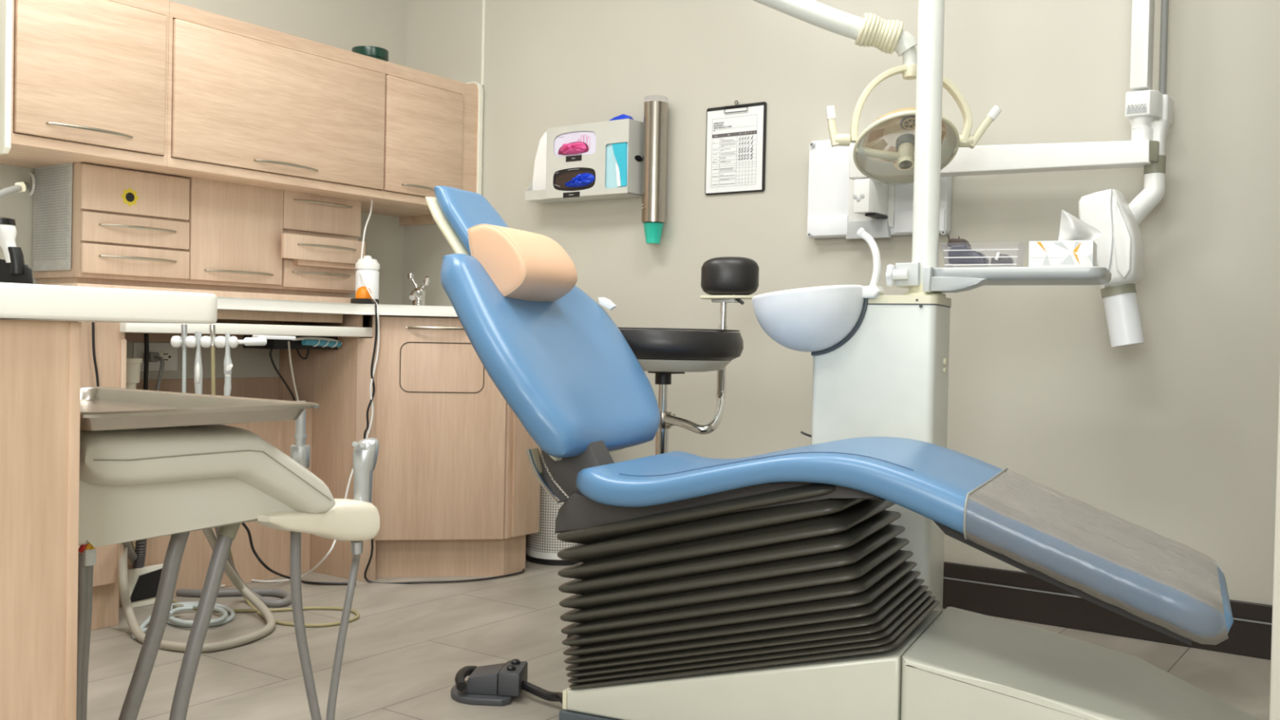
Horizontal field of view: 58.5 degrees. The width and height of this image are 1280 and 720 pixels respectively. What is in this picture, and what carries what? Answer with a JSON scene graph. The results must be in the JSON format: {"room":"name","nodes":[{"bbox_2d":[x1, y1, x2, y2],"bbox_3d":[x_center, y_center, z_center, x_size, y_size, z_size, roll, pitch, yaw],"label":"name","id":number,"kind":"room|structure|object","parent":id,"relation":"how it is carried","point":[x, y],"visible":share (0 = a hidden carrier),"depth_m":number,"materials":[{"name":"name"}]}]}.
{"room":"dental clinic","nodes":[
{"label":"dental clinic","id":0,"kind":"room"},
{"bbox_2d":[0,0,407,342],"bbox_3d":[-2.437,-0.751,2.961,0.100,2.900,4.808,2,1,35],"label":"wall","id":1,"kind":"structure","parent":0,"point":[345,24],"depth_m":4.58,"materials":[{"name":"beige paint"}]},
{"bbox_2d":[0,0,168,170],"bbox_3d":[-1.752,-0.854,3.420,0.478,0.570,0.490,2,1,35],"label":"upper cabinet","id":2,"kind":"object","parent":1,"relation":"attached to","point":[82,81],"visible":1,"depth_m":3.29,"materials":[{"name":"brown wood"}]},
{"bbox_2d":[135,0,385,200],"bbox_3d":[-1.358,-0.853,3.974,0.478,0.505,0.868,2,1,35],"label":"upper cabinet","id":3,"kind":"object","parent":1,"relation":"attached to","point":[248,104],"visible":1,"depth_m":3.80,"materials":[{"name":"brown wood"}]},
{"bbox_2d":[86,542,1271,719],"bbox_3d":[-0.373,0.816,1.559,5.170,0.100,4.908,2,1,35],"label":"floor","id":4,"kind":"structure","parent":0,"point":[403,655],"depth_m":2.88,"materials":[{"name":"tile"}]},
{"bbox_2d":[0,319,81,719],"bbox_3d":[-1.265,0.353,0.971,0.532,0.809,1.318,2,1,35],"label":"base cabinet","id":5,"kind":"object","parent":4,"relation":"on","point":[40,361],"visible":1,"depth_m":1.31,"materials":[{"name":"brown wood"}]},
{"bbox_2d":[0,282,217,324],"bbox_3d":[-1.223,-0.073,1.022,0.580,0.039,1.551,2,1,35],"label":"countertop","id":6,"kind":"structure","parent":5,"relation":"on","point":[18,301],"depth_m":1.35,"materials":[{"name":"laminate"}]},
{"bbox_2d":[78,321,126,630],"bbox_3d":[-1.894,0.278,3.007,0.767,0.865,0.709,2,1,35],"label":"base cabinet","id":7,"kind":"object","parent":4,"relation":"on","point":[110,344],"visible":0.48,"depth_m":3.04,"materials":[{"name":"brown wood"}]},
{"bbox_2d":[91,322,99,386],"bbox_3d":[-1.420,0.051,2.987,0.007,0.310,0.030,2,1,35],"label":"wire","id":8,"kind":"object","parent":7,"relation":"hanging from","point":[92,323],"visible":0.6,"depth_m":2.98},
{"bbox_2d":[120,322,373,337],"bbox_3d":[-1.268,-0.095,3.497,0.380,0.032,0.866,2,1,35],"label":"shelf","id":9,"kind":"object","parent":7,"relation":"attached to","point":[220,328],"visible":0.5,"depth_m":3.36,"materials":[{"name":"laminate"}]},
{"bbox_2d":[125,358,142,389],"bbox_3d":[-1.445,0.046,3.237,0.068,0.100,0.068,2,1,35],"label":"cup","id":10,"kind":"object","parent":9,"relation":"hanging from","point":[133,365],"visible":0.62,"depth_m":3.22,"materials":[{"name":"beige plastic"}]},
{"bbox_2d":[142,333,149,390],"bbox_3d":[-1.496,0.078,3.461,0.012,0.318,0.015,2,1,35],"label":"hose","id":11,"kind":"object","parent":9,"relation":"hanging from","point":[145,335],"visible":0.57,"depth_m":3.45,"materials":[{"name":"black rubber"}]},
{"bbox_2d":[170,334,295,347],"bbox_3d":[-0.938,-0.043,2.663,0.278,0.032,0.103,1,1,-36],"label":"holder","id":12,"kind":"object","parent":9,"relation":"attached to","point":[256,340],"visible":1,"depth_m":2.61,"materials":[{"name":"white plastic"}]},
{"bbox_2d":[181,324,187,392],"bbox_3d":[-1.046,0.049,2.621,0.017,0.261,0.013,2,1,35],"label":"handpiece","id":13,"kind":"object","parent":12,"relation":"hanging from","point":[184,326],"visible":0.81,"depth_m":2.62,"materials":[{"name":"silver metal"}]},
{"bbox_2d":[194,331,203,394],"bbox_3d":[-1.011,0.040,2.619,0.019,0.208,0.026,1,1,-36],"label":"handpiece","id":14,"kind":"object","parent":12,"relation":"hanging from","point":[198,370],"visible":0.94,"depth_m":2.61,"materials":[{"name":"white plastic"}]},
{"bbox_2d":[208,324,215,395],"bbox_3d":[-0.980,0.049,2.620,0.020,0.260,0.014,2,1,35],"label":"handpiece","id":15,"kind":"object","parent":12,"relation":"hanging from","point":[212,327],"visible":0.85,"depth_m":2.62,"materials":[{"name":"silver metal"}]},
{"bbox_2d":[223,333,232,395],"bbox_3d":[-0.942,0.041,2.615,0.018,0.205,0.031,1,1,-28],"label":"handpiece","id":16,"kind":"object","parent":12,"relation":"hanging from","point":[228,365],"visible":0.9,"depth_m":2.62,"materials":[{"name":"white plastic"}]},
{"bbox_2d":[242,334,337,349],"bbox_3d":[-1.110,-0.057,3.756,0.160,0.043,0.342,2,1,35],"label":"box","id":17,"kind":"object","parent":9,"relation":"attached to","point":[271,344],"visible":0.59,"depth_m":3.63,"materials":[{"name":"black plastic"}]},
{"bbox_2d":[269,349,295,400],"bbox_3d":[-1.138,0.110,3.650,0.017,0.291,0.141,2,1,20],"label":"cable","id":18,"kind":"object","parent":17,"relation":"hanging from","point":[271,350],"visible":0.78,"depth_m":3.62,"materials":[{"name":"black rubber"}]},
{"bbox_2d":[296,348,310,359],"bbox_3d":[-1.079,-0.019,3.662,0.006,0.035,0.051,2,1,35],"label":"cable loop","id":19,"kind":"object","parent":17,"relation":"hanging from","point":[297,349],"visible":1,"depth_m":3.66,"materials":[{"name":"black rubber"}]},
{"bbox_2d":[287,341,298,400],"bbox_3d":[-1.072,0.094,3.557,0.006,0.304,0.062,2,1,35],"label":"cable","id":20,"kind":"object","parent":9,"relation":"hanging from","point":[288,342],"visible":0.69,"depth_m":3.54,"materials":[{"name":"grey plastic"}]},
{"bbox_2d":[291,337,342,347],"bbox_3d":[-1.032,-0.057,3.658,0.028,0.033,0.196,2,1,35],"label":"handset","id":21,"kind":"object","parent":9,"relation":"attached to","point":[313,341],"visible":0.99,"depth_m":3.66,"materials":[{"name":"teal plastic"}]},
{"bbox_2d":[217,297,457,317],"bbox_3d":[-1.242,-0.169,3.574,1.165,0.034,2.390,2,1,35],"label":"countertop","id":22,"kind":"structure","parent":7,"relation":"on","point":[223,303],"depth_m":3.58,"materials":[{"name":"laminate"}]},
{"bbox_2d":[0,217,33,284],"bbox_3d":[-1.548,-0.255,2.798,0.114,0.178,0.170,1,1,-28],"label":"light","id":23,"kind":"object","parent":22,"relation":"on","point":[13,269],"visible":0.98,"depth_m":2.74,"materials":[{"name":"white plastic"}]},
{"bbox_2d":[40,283,355,303],"bbox_3d":[-1.476,-0.215,3.945,0.354,0.036,1.143,2,1,35],"label":"board","id":24,"kind":"object","parent":22,"relation":"on","point":[219,293],"visible":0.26,"depth_m":3.83,"materials":[{"name":"brown wood"}]},
{"bbox_2d":[33,162,364,297],"bbox_3d":[-1.458,-0.421,3.954,0.361,0.375,1.083,2,1,35],"label":"drawer unit","id":25,"kind":"object","parent":24,"relation":"on","point":[133,228],"visible":0.98,"depth_m":3.79,"materials":[{"name":"brown wood"}]},
{"bbox_2d":[0,172,35,198],"bbox_3d":[-1.762,-0.474,3.221,0.083,0.218,0.888,1,1,-20],"label":"clip","id":26,"kind":"object","parent":25,"relation":"attached to","point":[18,187],"visible":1,"depth_m":3.10,"materials":[{"name":"white plastic"}]},
{"bbox_2d":[32,163,72,271],"bbox_3d":[-1.823,-0.447,3.544,0.225,0.339,0.006,2,1,35],"label":"panel","id":27,"kind":"object","parent":25,"relation":"attached to","point":[52,194],"visible":1,"depth_m":3.54,"materials":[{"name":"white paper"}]},
{"bbox_2d":[124,319,280,342],"bbox_3d":[-1.481,-0.106,3.628,0.020,0.098,0.797,2,1,35],"label":"board","id":28,"kind":"object","parent":22,"relation":"attached to","point":[129,336],"visible":0.02,"depth_m":3.62,"materials":[{"name":"brown wood"}]},
{"bbox_2d":[217,309,342,323],"bbox_3d":[-1.190,-0.134,3.397,0.020,0.028,0.759,2,1,35],"label":"rail","id":29,"kind":"object","parent":22,"relation":"attached to","point":[221,313],"visible":0.64,"depth_m":3.50,"materials":[{"name":"brown wood"}]},
{"bbox_2d":[351,286,378,304],"bbox_3d":[-0.954,-0.222,3.969,0.091,0.069,0.073,2,1,35],"label":"power adapter","id":30,"kind":"object","parent":22,"relation":"on","point":[369,301],"depth_m":3.96,"materials":[{"name":"orange plastic"}]},
{"bbox_2d":[355,255,379,299],"bbox_3d":[-0.997,-0.287,4.179,0.088,0.190,0.088,2,1,35],"label":"wipes canister","id":31,"kind":"object","parent":22,"relation":"on","point":[369,267],"visible":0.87,"depth_m":4.15,"materials":[{"name":"white plastic"}]},
{"bbox_2d":[407,273,430,305],"bbox_3d":[-0.849,-0.265,4.401,0.085,0.144,0.158,1,1,-15],"label":"faucet","id":32,"kind":"object","parent":22,"relation":"on","point":[417,295],"visible":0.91,"depth_m":4.43,"materials":[{"name":"silver metal"}]},
{"bbox_2d":[127,563,163,608],"bbox_3d":[-1.440,0.659,3.338,0.032,0.110,0.135,2,1,35],"label":"power strip","id":33,"kind":"object","parent":4,"relation":"on","point":[143,583],"visible":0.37,"depth_m":3.32,"materials":[{"name":"white plastic"}]},
{"bbox_2d":[132,601,235,638],"bbox_3d":[-1.241,0.702,3.158,0.228,0.039,0.379,1,1,-12],"label":"coiled hose","id":34,"kind":"object","parent":4,"relation":"on","point":[188,606],"visible":0.6,"depth_m":3.12,"materials":[{"name":"white plastic"}]},
{"bbox_2d":[172,603,183,608],"bbox_3d":[-1.291,0.691,3.195,0.025,0.015,0.020,2,1,35],"label":"clamp","id":35,"kind":"object","parent":34,"relation":"attached to","point":[175,606],"visible":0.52,"depth_m":3.19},
{"bbox_2d":[118,528,275,652],"bbox_3d":[-1.124,0.523,3.021,0.363,0.412,0.589,0,1,-44],"label":"hose","id":36,"kind":"object","parent":4,"relation":"on","point":[209,533],"visible":0.67,"depth_m":3.02,"materials":[{"name":"beige rubber"}]},
{"bbox_2d":[122,526,291,607],"bbox_3d":[-1.224,0.509,3.037,0.461,0.433,0.975,1,1,-5],"label":"hose","id":37,"kind":"object","parent":4,"relation":"on","point":[286,600],"visible":0.44,"depth_m":3.44,"materials":[{"name":"grey rubber"}]},
{"bbox_2d":[133,538,146,568],"bbox_3d":[-1.432,0.510,3.277,0.031,0.168,0.040,2,1,35],"label":"corrugated hose","id":38,"kind":"object","parent":37,"relation":"attached to","point":[140,545],"visible":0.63,"depth_m":3.27,"materials":[{"name":"grey plastic"}]},
{"bbox_2d":[119,408,312,606],"bbox_3d":[-1.346,0.433,3.533,0.020,0.560,0.797,2,1,35],"label":"panel","id":39,"kind":"object","parent":4,"relation":"on","point":[272,545],"visible":0.11,"depth_m":3.67,"materials":[{"name":"brown wood"}]},
{"bbox_2d":[75,400,379,719],"bbox_3d":[-0.685,0.414,1.731,0.332,0.685,0.554,2,1,35],"label":"dental delivery unit","id":40,"kind":"object","parent":4,"relation":"on","point":[135,484],"visible":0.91,"depth_m":1.61,"materials":[{"name":"beige plastic"}]},
{"bbox_2d":[80,386,319,431],"bbox_3d":[-0.807,0.067,1.675,0.616,0.025,0.370,2,1,35],"label":"tray","id":41,"kind":"object","parent":40,"relation":"on","point":[101,408],"visible":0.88,"depth_m":1.60,"materials":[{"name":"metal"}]},
{"bbox_2d":[350,437,378,554],"bbox_3d":[-0.444,0.218,1.839,0.041,0.185,0.054,1,1,0],"label":"syringe","id":42,"kind":"object","parent":40,"relation":"in","point":[365,453],"visible":0.97,"depth_m":1.83,"materials":[{"name":"silver metal"}]},
{"bbox_2d":[130,541,359,626],"bbox_3d":[-1.160,0.594,3.240,0.732,0.270,0.289,1,1,13],"label":"hose","id":43,"kind":"object","parent":4,"relation":"on","point":[254,609],"visible":0.44,"depth_m":3.26,"materials":[{"name":"beige rubber"}]},
{"bbox_2d":[241,522,355,585],"bbox_3d":[-1.094,0.607,3.624,0.354,0.226,0.160,1,1,-31],"label":"wire","id":44,"kind":"object","parent":4,"relation":"on","point":[243,524],"visible":0.88,"depth_m":3.54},
{"bbox_2d":[279,315,540,581],"bbox_3d":[-0.766,0.282,4.152,0.960,0.865,0.887,2,1,35],"label":"base cabinet","id":45,"kind":"object","parent":4,"relation":"on","point":[455,486],"visible":0.7,"depth_m":3.76,"materials":[{"name":"brown wood"}]},
{"bbox_2d":[126,341,279,379],"bbox_3d":[-1.484,0.002,3.630,0.018,0.116,0.797,2,1,35],"label":"board","id":46,"kind":"object","parent":45,"relation":"attached to","point":[246,362],"visible":0.43,"depth_m":3.80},
{"bbox_2d":[143,351,164,391],"bbox_3d":[-1.493,0.085,3.512,0.050,0.216,0.100,1,1,-33],"label":"plug","id":47,"kind":"object","parent":46,"relation":"attached to","point":[153,357],"visible":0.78,"depth_m":3.50,"materials":[{"name":"grey plastic"}]},
{"bbox_2d":[133,342,177,371],"bbox_3d":[-1.511,-0.010,3.569,0.010,0.090,0.150,2,1,35],"label":"wall outlet","id":48,"kind":"object","parent":46,"relation":"attached to","point":[166,350],"visible":0.67,"depth_m":3.58,"materials":[{"name":"beige plastic"}]},
{"bbox_2d":[140,350,171,363],"bbox_3d":[-1.510,-0.010,3.567,0.003,0.042,0.102,2,1,35],"label":"socket","id":49,"kind":"object","parent":48,"relation":"attached to","point":[166,354],"depth_m":3.59,"materials":[{"name":"beige plastic"}]},
{"bbox_2d":[136,377,279,399],"bbox_3d":[-1.488,0.234,3.634,0.020,0.348,0.797,2,1,35],"label":"panel","id":50,"kind":"object","parent":45,"relation":"attached to","point":[267,388],"visible":0.21,"depth_m":3.81,"materials":[{"name":"brown wood"}]},
{"bbox_2d":[363,298,524,583],"bbox_3d":[-0.632,0.265,3.829,0.615,0.928,0.271,1,1,-30],"label":"wire","id":51,"kind":"object","parent":4,"relation":"on","point":[372,300],"visible":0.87,"depth_m":3.69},
{"bbox_2d":[450,658,562,706],"bbox_3d":[-0.264,0.715,2.509,0.349,0.076,0.174,2,1,35],"label":"foot pedal","id":52,"kind":"object","parent":4,"relation":"on","point":[497,684],"visible":0.94,"depth_m":2.52,"materials":[{"name":"grey plastic"}]},
{"bbox_2d":[525,448,579,565],"bbox_3d":[-0.283,0.398,4.157,0.254,0.653,0.254,2,1,35],"label":"waste bin","id":53,"kind":"object","parent":4,"relation":"on","point":[542,547],"visible":0.27,"depth_m":4.04,"materials":[{"name":"silver metal"}]},
{"bbox_2d":[566,257,759,647],"bbox_3d":[0.046,0.227,3.124,0.523,1.043,0.560,2,1,35],"label":"stool","id":54,"kind":"object","parent":4,"relation":"on","point":[663,352],"visible":0.69,"depth_m":3.02,"materials":[{"name":"black leather"}]},
{"bbox_2d":[425,186,1260,719],"bbox_3d":[0.334,0.196,2.330,1.764,1.145,0.634,2,1,29],"label":"dental chair","id":55,"kind":"object","parent":4,"relation":"on","point":[780,584],"visible":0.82,"depth_m":2.19,"materials":[{"name":"leather"}]},
{"bbox_2d":[467,223,577,302],"bbox_3d":[-0.262,-0.215,2.589,0.154,0.166,0.243,2,1,25],"label":"pillow","id":56,"kind":"object","parent":55,"relation":"on","point":[525,265],"visible":0.88,"depth_m":2.50,"materials":[{"name":"beige leather"}]},
{"bbox_2d":[576,436,1233,636],"bbox_3d":[0.491,0.301,2.247,1.192,0.262,0.510,2,1,25],"label":"seat cushion","id":57,"kind":"object","parent":55,"relation":"on","point":[810,522],"depth_m":2.14,"materials":[{"name":"blue leather"}]},
{"bbox_2d":[751,0,951,610],"bbox_3d":[0.506,-0.685,2.717,0.439,2.900,0.348,2,1,25],"label":"dental cuspidor unit","id":58,"kind":"object","parent":4,"relation":"on","point":[881,361],"visible":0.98,"depth_m":2.67,"materials":[{"name":"white plastic"}]},
{"bbox_2d":[751,284,867,355],"bbox_3d":[0.402,-0.094,2.726,0.274,0.168,0.270,2,1,35],"label":"bowl","id":59,"kind":"object","parent":58,"relation":"on","point":[824,320],"depth_m":2.64,"materials":[{"name":"white ceramic"}]},
{"bbox_2d":[885,262,1111,293],"bbox_3d":[0.848,-0.189,2.696,0.488,0.071,0.285,2,1,22],"label":"shelf","id":60,"kind":"object","parent":58,"relation":"attached to","point":[942,280],"visible":0.98,"depth_m":2.61,"materials":[{"name":"white plastic"}]},
{"bbox_2d":[943,248,1018,265],"bbox_3d":[0.807,-0.238,2.683,0.180,0.065,0.137,2,1,25],"label":"plastic bin","id":61,"kind":"object","parent":60,"relation":"on","point":[988,249],"visible":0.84,"depth_m":2.62,"materials":[{"name":"clear plastic"}]},
{"bbox_2d":[947,244,989,266],"bbox_3d":[0.773,-0.246,2.690,0.086,0.047,0.070,2,1,25],"label":"goggles","id":62,"kind":"object","parent":61,"relation":"in","point":[951,253],"visible":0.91,"depth_m":2.66,"materials":[{"name":"plastic"}]},
{"bbox_2d":[946,234,970,247],"bbox_3d":[0.756,-0.280,2.709,0.045,0.032,0.070,2,1,25],"label":"bundle","id":63,"kind":"object","parent":62,"relation":"on","point":[958,241],"visible":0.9,"depth_m":2.68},
{"bbox_2d":[994,252,999,261],"bbox_3d":[0.823,-0.238,2.632,0.012,0.020,0.008,2,1,25],"label":"clip","id":64,"kind":"object","parent":61,"relation":"in","point":[997,254],"visible":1,"depth_m":2.63,"materials":[{"name":"white plastic"}]},
{"bbox_2d":[990,253,1013,265],"bbox_3d":[0.842,-0.233,2.658,0.047,0.025,0.050,2,1,25],"label":"shield","id":65,"kind":"object","parent":61,"relation":"in","point":[1003,260],"visible":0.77,"depth_m":2.63,"materials":[{"name":"grey plastic"}]},
{"bbox_2d":[1028,209,1102,266],"bbox_3d":[0.970,-0.270,2.601,0.148,0.139,0.122,2,1,25],"label":"tissue box","id":66,"kind":"object","parent":60,"relation":"on","point":[1075,246],"visible":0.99,"depth_m":2.56,"materials":[{"name":"white cardboard"}]},
{"bbox_2d":[402,0,1279,604],"bbox_3d":[1.048,-0.687,3.492,5.170,2.900,0.106,2,1,35],"label":"wall","id":67,"kind":"structure","parent":0,"point":[1172,434],"depth_m":3.43,"materials":[{"name":"beige paint"}]},
{"bbox_2d":[359,61,483,226],"bbox_3d":[-0.958,-0.846,4.537,0.478,0.567,0.512,2,1,35],"label":"upper cabinet","id":68,"kind":"object","parent":67,"relation":"attached to","point":[433,124],"visible":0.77,"depth_m":4.39,"materials":[{"name":"brown wood"}]},
{"bbox_2d":[220,200,379,586],"bbox_3d":[-0.979,0.044,3.865,0.397,1.351,0.792,2,1,21],"label":"cord","id":69,"kind":"object","parent":68,"relation":"hanging from","point":[371,202],"visible":0.76,"depth_m":3.67,"materials":[{"name":"plastic"}]},
{"bbox_2d":[351,45,388,61],"bbox_3d":[-1.019,-1.137,4.317,0.136,0.064,0.136,2,1,35],"label":"lid","id":70,"kind":"object","parent":68,"relation":"on","point":[380,53],"visible":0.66,"depth_m":4.26,"materials":[{"name":"green plastic"}]},
{"bbox_2d":[480,0,485,85],"bbox_3d":[-0.626,-1.651,4.617,0.012,1.080,0.008,2,1,35],"label":"trim","id":71,"kind":"structure","parent":67,"relation":"attached to","point":[483,1],"depth_m":4.62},
{"bbox_2d":[524,118,643,203],"bbox_3d":[-0.207,-0.730,4.248,0.495,0.266,0.127,2,1,35],"label":"holder","id":72,"kind":"object","parent":67,"relation":"attached to","point":[629,131],"visible":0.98,"depth_m":4.14,"materials":[{"name":"white plastic"}]},
{"bbox_2d":[532,131,546,191],"bbox_3d":[-0.375,-0.752,4.378,0.078,0.235,0.030,2,1,35],"label":"packet","id":73,"kind":"object","parent":72,"relation":"in","point":[540,166],"visible":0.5,"depth_m":4.36,"materials":[{"name":"white paper"}]},
{"bbox_2d":[553,167,595,191],"bbox_3d":[-0.224,-0.664,4.226,0.219,0.109,0.062,2,1,35],"label":"carton","id":74,"kind":"object","parent":72,"relation":"in","point":[561,177],"visible":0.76,"depth_m":4.21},
{"bbox_2d":[564,173,595,187],"bbox_3d":[-0.228,-0.658,4.177,0.139,0.049,0.024,2,1,35],"label":"tuft","id":75,"kind":"object","parent":74,"relation":"in","point":[584,179],"visible":1,"depth_m":4.16,"materials":[{"name":"blue plastic"}]},
{"bbox_2d":[553,130,595,156],"bbox_3d":[-0.220,-0.786,4.224,0.219,0.133,0.062,2,1,35],"label":"carton","id":76,"kind":"object","parent":72,"relation":"in","point":[588,138],"visible":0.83,"depth_m":4.20,"materials":[{"name":"white cardboard"}]},
{"bbox_2d":[560,142,586,154],"bbox_3d":[-0.253,-0.777,4.194,0.122,0.042,0.024,2,1,35],"label":"tuft","id":77,"kind":"object","parent":76,"relation":"in","point":[576,148],"visible":1,"depth_m":4.18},
{"bbox_2d":[604,142,628,188],"bbox_3d":[-0.069,-0.696,4.117,0.106,0.177,0.066,2,1,35],"label":"stack","id":78,"kind":"object","parent":72,"relation":"in","point":[616,153],"visible":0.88,"depth_m":4.09,"materials":[{"name":"teal paper"}]},
{"bbox_2d":[608,114,633,120],"bbox_3d":[-0.069,-0.872,4.147,0.090,0.032,0.030,2,1,35],"label":"tuft","id":79,"kind":"object","parent":72,"relation":"in","point":[623,116],"visible":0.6,"depth_m":4.13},
{"bbox_2d":[641,101,667,223],"bbox_3d":[0.056,-0.712,4.078,0.088,0.447,0.098,2,1,35],"label":"dispenser","id":80,"kind":"object","parent":67,"relation":"attached to","point":[655,113],"visible":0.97,"depth_m":4.04,"materials":[{"name":"metal"}]},
{"bbox_2d":[643,222,663,244],"bbox_3d":[0.047,-0.451,4.078,0.076,0.071,0.076,2,1,35],"label":"paper cup","id":81,"kind":"object","parent":80,"relation":"in","point":[653,231],"visible":1,"depth_m":4.05,"materials":[{"name":"teal paper"}]},
{"bbox_2d":[704,100,766,195],"bbox_3d":[0.327,-0.733,3.937,0.237,0.318,0.016,2,1,35],"label":"clipboard","id":82,"kind":"object","parent":67,"relation":"attached to","point":[735,155],"visible":1,"depth_m":3.93,"materials":[{"name":"paper"}]},
{"bbox_2d":[807,131,951,239],"bbox_3d":[0.747,-0.545,3.607,0.472,0.326,0.067,2,1,35],"label":"x-ray viewer","id":83,"kind":"object","parent":67,"relation":"attached to","point":[830,213],"visible":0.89,"depth_m":3.66,"materials":[{"name":"white plastic"}]},
{"bbox_2d":[848,0,1173,347],"bbox_3d":[1.027,-0.847,3.268,0.904,1.612,0.293,2,1,35],"label":"dental x-ray machine","id":84,"kind":"object","parent":67,"relation":"attached to","point":[1120,246],"visible":0.98,"depth_m":3.04,"materials":[{"name":"white plastic"}]},
{"bbox_2d":[942,561,1272,659],"bbox_3d":[1.505,0.709,3.102,3.700,0.142,0.018,2,1,35],"label":"baseboard","id":85,"kind":"structure","parent":67,"relation":"attached to","point":[1246,638],"depth_m":3.30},
{"bbox_2d":[943,577,1271,624],"bbox_3d":[1.500,0.685,3.093,3.700,0.004,0.004,2,1,35],"label":"trim","id":86,"kind":"structure","parent":67,"relation":"attached to","point":[1237,619],"depth_m":3.34,"materials":[{"name":"black plastic"}]},
{"bbox_3d":[-0.310,-2.183,1.509,5.170,0.100,4.908,2,1,35],"label":"ceiling","id":87,"kind":"structure","parent":0,"visible":0},
{"bbox_2d":[752,0,1001,185],"bbox_3d":[0.529,-1.304,2.949,0.852,1.669,0.233,1,1,-4],"label":"lamp","id":88,"kind":"object","parent":87,"relation":"hanging from","point":[898,126],"visible":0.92,"depth_m":2.96,"materials":[{"name":"white plastic"}]},
{"bbox_3d":[1.724,-0.615,0.067,0.100,2.900,4.708,2,1,35],"label":"wall","id":89,"kind":"structure","parent":0,"visible":0},
{"bbox_2d":[1269,370,1279,719],"bbox_3d":[1.661,-0.638,1.376,1.520,2.900,0.080,2,1,35],"label":"trim","id":90,"kind":"structure","parent":89,"relation":"attached to","point":[1274,695],"depth_m":1.80,"materials":[{"name":"white paint"}]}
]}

